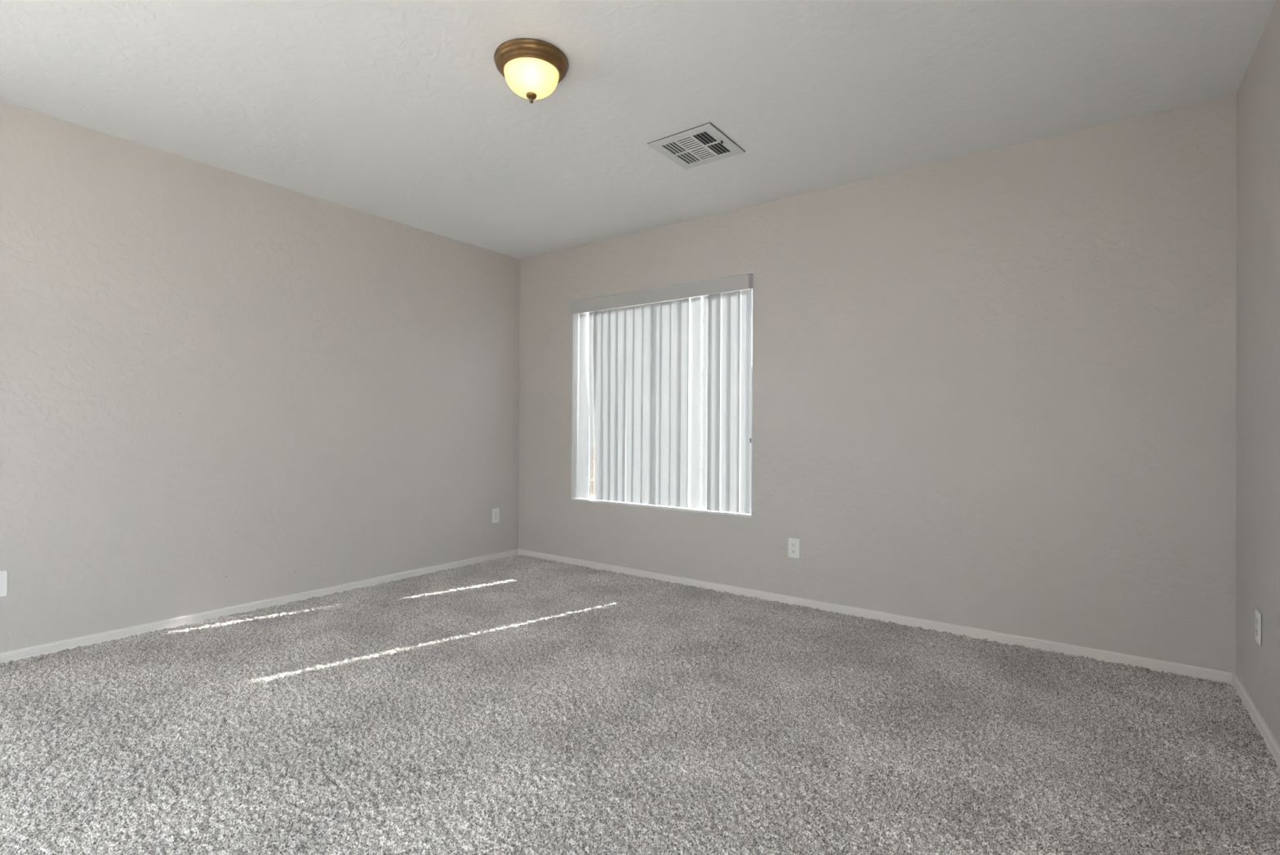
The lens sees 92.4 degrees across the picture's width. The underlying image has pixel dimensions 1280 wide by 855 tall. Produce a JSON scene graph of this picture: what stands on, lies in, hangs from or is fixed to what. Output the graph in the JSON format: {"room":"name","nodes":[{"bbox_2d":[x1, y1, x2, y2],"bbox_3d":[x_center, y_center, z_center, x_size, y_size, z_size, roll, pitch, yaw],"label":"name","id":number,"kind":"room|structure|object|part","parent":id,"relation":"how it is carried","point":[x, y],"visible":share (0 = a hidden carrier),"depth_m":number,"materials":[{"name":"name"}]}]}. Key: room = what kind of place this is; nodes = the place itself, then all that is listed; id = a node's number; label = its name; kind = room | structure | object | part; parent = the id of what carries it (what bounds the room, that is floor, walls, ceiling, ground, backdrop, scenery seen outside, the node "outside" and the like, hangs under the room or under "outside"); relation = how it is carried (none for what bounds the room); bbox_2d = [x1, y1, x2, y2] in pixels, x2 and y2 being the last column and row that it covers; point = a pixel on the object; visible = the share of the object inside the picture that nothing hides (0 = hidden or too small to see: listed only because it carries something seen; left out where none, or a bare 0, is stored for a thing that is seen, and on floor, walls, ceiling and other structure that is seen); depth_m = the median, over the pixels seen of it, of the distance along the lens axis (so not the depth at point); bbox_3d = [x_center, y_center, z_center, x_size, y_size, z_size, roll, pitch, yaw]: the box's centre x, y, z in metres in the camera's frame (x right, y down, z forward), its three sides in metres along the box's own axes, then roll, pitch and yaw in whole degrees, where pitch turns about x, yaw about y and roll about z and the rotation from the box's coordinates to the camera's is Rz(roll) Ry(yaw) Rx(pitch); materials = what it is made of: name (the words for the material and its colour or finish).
{"room":"empty bedroom","nodes":[
{"label":"empty bedroom","id":0,"kind":"room"},
{"bbox_2d":[0,101,519,652],"bbox_3d":[-2.736,-0.196,2.858,0.150,2.480,5.650,0,0,36],"label":"wall","id":1,"kind":"structure","parent":0,"point":[220,388],"depth_m":3.34,"materials":[{"name":"beige paint"}]},
{"bbox_2d":[0,569,8,596],"bbox_3d":[-2.788,0.680,2.658,0.005,0.112,0.070,0,0,36],"label":"wall plate","id":2,"kind":"object","parent":1,"relation":"attached to","point":[3,574],"visible":1,"depth_m":2.67,"materials":[{"name":"white plastic"}]},
{"bbox_2d":[0,548,518,663],"bbox_3d":[-2.634,1.009,2.864,0.012,0.055,5.500,0,0,36],"label":"baseboard","id":3,"kind":"structure","parent":1,"relation":"attached to","point":[53,647],"depth_m":3.34,"materials":[{"name":"white wood"}]},
{"bbox_2d":[492,507,498,522],"bbox_3d":[-1.149,0.700,4.885,0.007,0.114,0.070,0,0,36],"label":"wall outlet","id":4,"kind":"object","parent":1,"relation":"attached to","point":[495,511],"visible":1,"depth_m":4.88,"materials":[{"name":"white plastic"}]},
{"bbox_2d":[0,0,1276,259],"bbox_3d":[-0.889,-1.471,1.605,4.606,0.120,5.800,0,0,36],"label":"ceiling","id":5,"kind":"structure","parent":0,"point":[400,111],"depth_m":2.52,"materials":[{"name":"white paint"}]},
{"bbox_2d":[493,38,568,103],"bbox_3d":[-0.416,-1.322,2.351,0.282,0.162,0.282,0,0,36],"label":"ceiling light","id":6,"kind":"object","parent":5,"relation":"attached to","point":[532,68],"visible":1,"depth_m":2.28,"materials":[{"name":"white glass"}]},
{"bbox_3d":[-0.416,-1.317,2.351,0.207,0.085,0.207,0,0,36],"label":"lamp shade","id":7,"kind":"part","parent":6,"relation":"part of","materials":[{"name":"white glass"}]},
{"bbox_2d":[647,122,745,169],"bbox_3d":[0.283,-1.385,3.058,0.355,0.019,0.355,0,0,36],"label":"ceiling vent","id":8,"kind":"object","parent":5,"relation":"in","point":[704,144],"visible":1,"depth_m":3.04,"materials":[{"name":"white metal"}]},
{"bbox_2d":[0,554,1279,854],"bbox_3d":[-0.949,1.033,1.532,4.309,0.018,5.652,0,0,36],"label":"floor","id":9,"kind":"structure","parent":0,"point":[513,704],"depth_m":2.06,"materials":[{"name":"grey carpet"}]},
{"bbox_2d":[518,93,1236,672],"bbox_3d":[0.776,-0.168,3.874,4.606,2.480,0.150,0,0,36],"label":"wall","id":10,"kind":"structure","parent":0,"point":[995,389],"depth_m":3.10,"materials":[{"name":"beige paint"}]},
{"bbox_2d":[571,271,753,517],"bbox_3d":[0.135,-0.207,4.346,1.529,1.540,0.150,0,0,36],"label":"window","id":11,"kind":"structure","parent":10,"relation":"in","point":[592,496],"depth_m":4.16,"materials":[{"name":"grey paint"}]},
{"bbox_2d":[569,273,752,513],"bbox_3d":[0.101,-0.205,4.301,1.504,1.499,0.131,0,0,36],"label":"vertical blind","id":12,"kind":"object","parent":11,"relation":"attached to","point":[637,356],"visible":1,"depth_m":4.25,"materials":[{"name":"grey plastic"}]},
{"bbox_3d":[0.693,-0.406,3.853,0.012,0.950,0.004,0,0,-9],"label":"control chain","id":13,"kind":"part","parent":12,"relation":"part of","materials":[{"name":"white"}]},
{"bbox_2d":[788,537,799,558],"bbox_3d":[0.918,0.721,3.663,0.070,0.114,0.007,0,0,36],"label":"wall outlet","id":14,"kind":"object","parent":10,"relation":"attached to","point":[793,544],"visible":1,"depth_m":3.66,"materials":[{"name":"white plastic"}]},
{"bbox_2d":[791,542,796,546],"bbox_3d":[0.917,0.701,3.662,0.034,0.027,0.004,0,0,36],"label":"socket","id":15,"kind":"object","parent":14,"relation":"attached to","point":[793,544],"depth_m":3.66,"materials":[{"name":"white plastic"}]},
{"bbox_2d":[791,548,796,553],"bbox_3d":[0.917,0.740,3.662,0.034,0.027,0.004,0,0,36],"label":"socket","id":16,"kind":"object","parent":14,"relation":"attached to","point":[793,550],"depth_m":3.66,"materials":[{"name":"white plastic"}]},
{"bbox_2d":[517,548,1232,684],"bbox_3d":[0.721,1.036,3.802,4.282,0.055,0.012,0,0,36],"label":"baseboard","id":17,"kind":"structure","parent":10,"relation":"attached to","point":[1212,674],"depth_m":3.20,"materials":[{"name":"white wood"}]},
{"bbox_2d":[1235,0,1279,745],"bbox_3d":[0.853,-0.187,0.218,0.150,2.480,5.650,0,0,36],"label":"wall","id":18,"kind":"structure","parent":0,"point":[1258,94],"depth_m":2.19,"materials":[{"name":"beige paint"}]},
{"bbox_2d":[1232,672,1279,768],"bbox_3d":[1.313,1.025,0.985,0.012,0.055,3.850,0,0,36],"label":"baseboard","id":19,"kind":"structure","parent":18,"relation":"attached to","point":[1273,744],"depth_m":2.15,"materials":[{"name":"white wood"}]},
{"bbox_2d":[1255,608,1261,645],"bbox_3d":[2.196,0.709,2.182,0.007,0.114,0.070,0,0,36],"label":"wall outlet","id":20,"kind":"object","parent":18,"relation":"attached to","point":[1258,615],"visible":1,"depth_m":2.17,"materials":[{"name":"white plastic"}]},
{"label":"outside","id":21,"kind":"structure","parent":0,"visible":0},
{"bbox_3d":[-0.585,1.285,2.285,32.000,0.200,32.000,0,0,36],"label":"gravel ground","id":22,"kind":"structure","parent":21,"visible":0},
{"bbox_2d":[590,369,751,504],"bbox_3d":[1.741,0.255,7.133,22.000,1.960,0.230,0,0,36],"label":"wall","id":23,"kind":"structure","parent":22,"relation":"on","point":[593,467],"depth_m":7.76,"materials":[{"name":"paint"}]}
]}

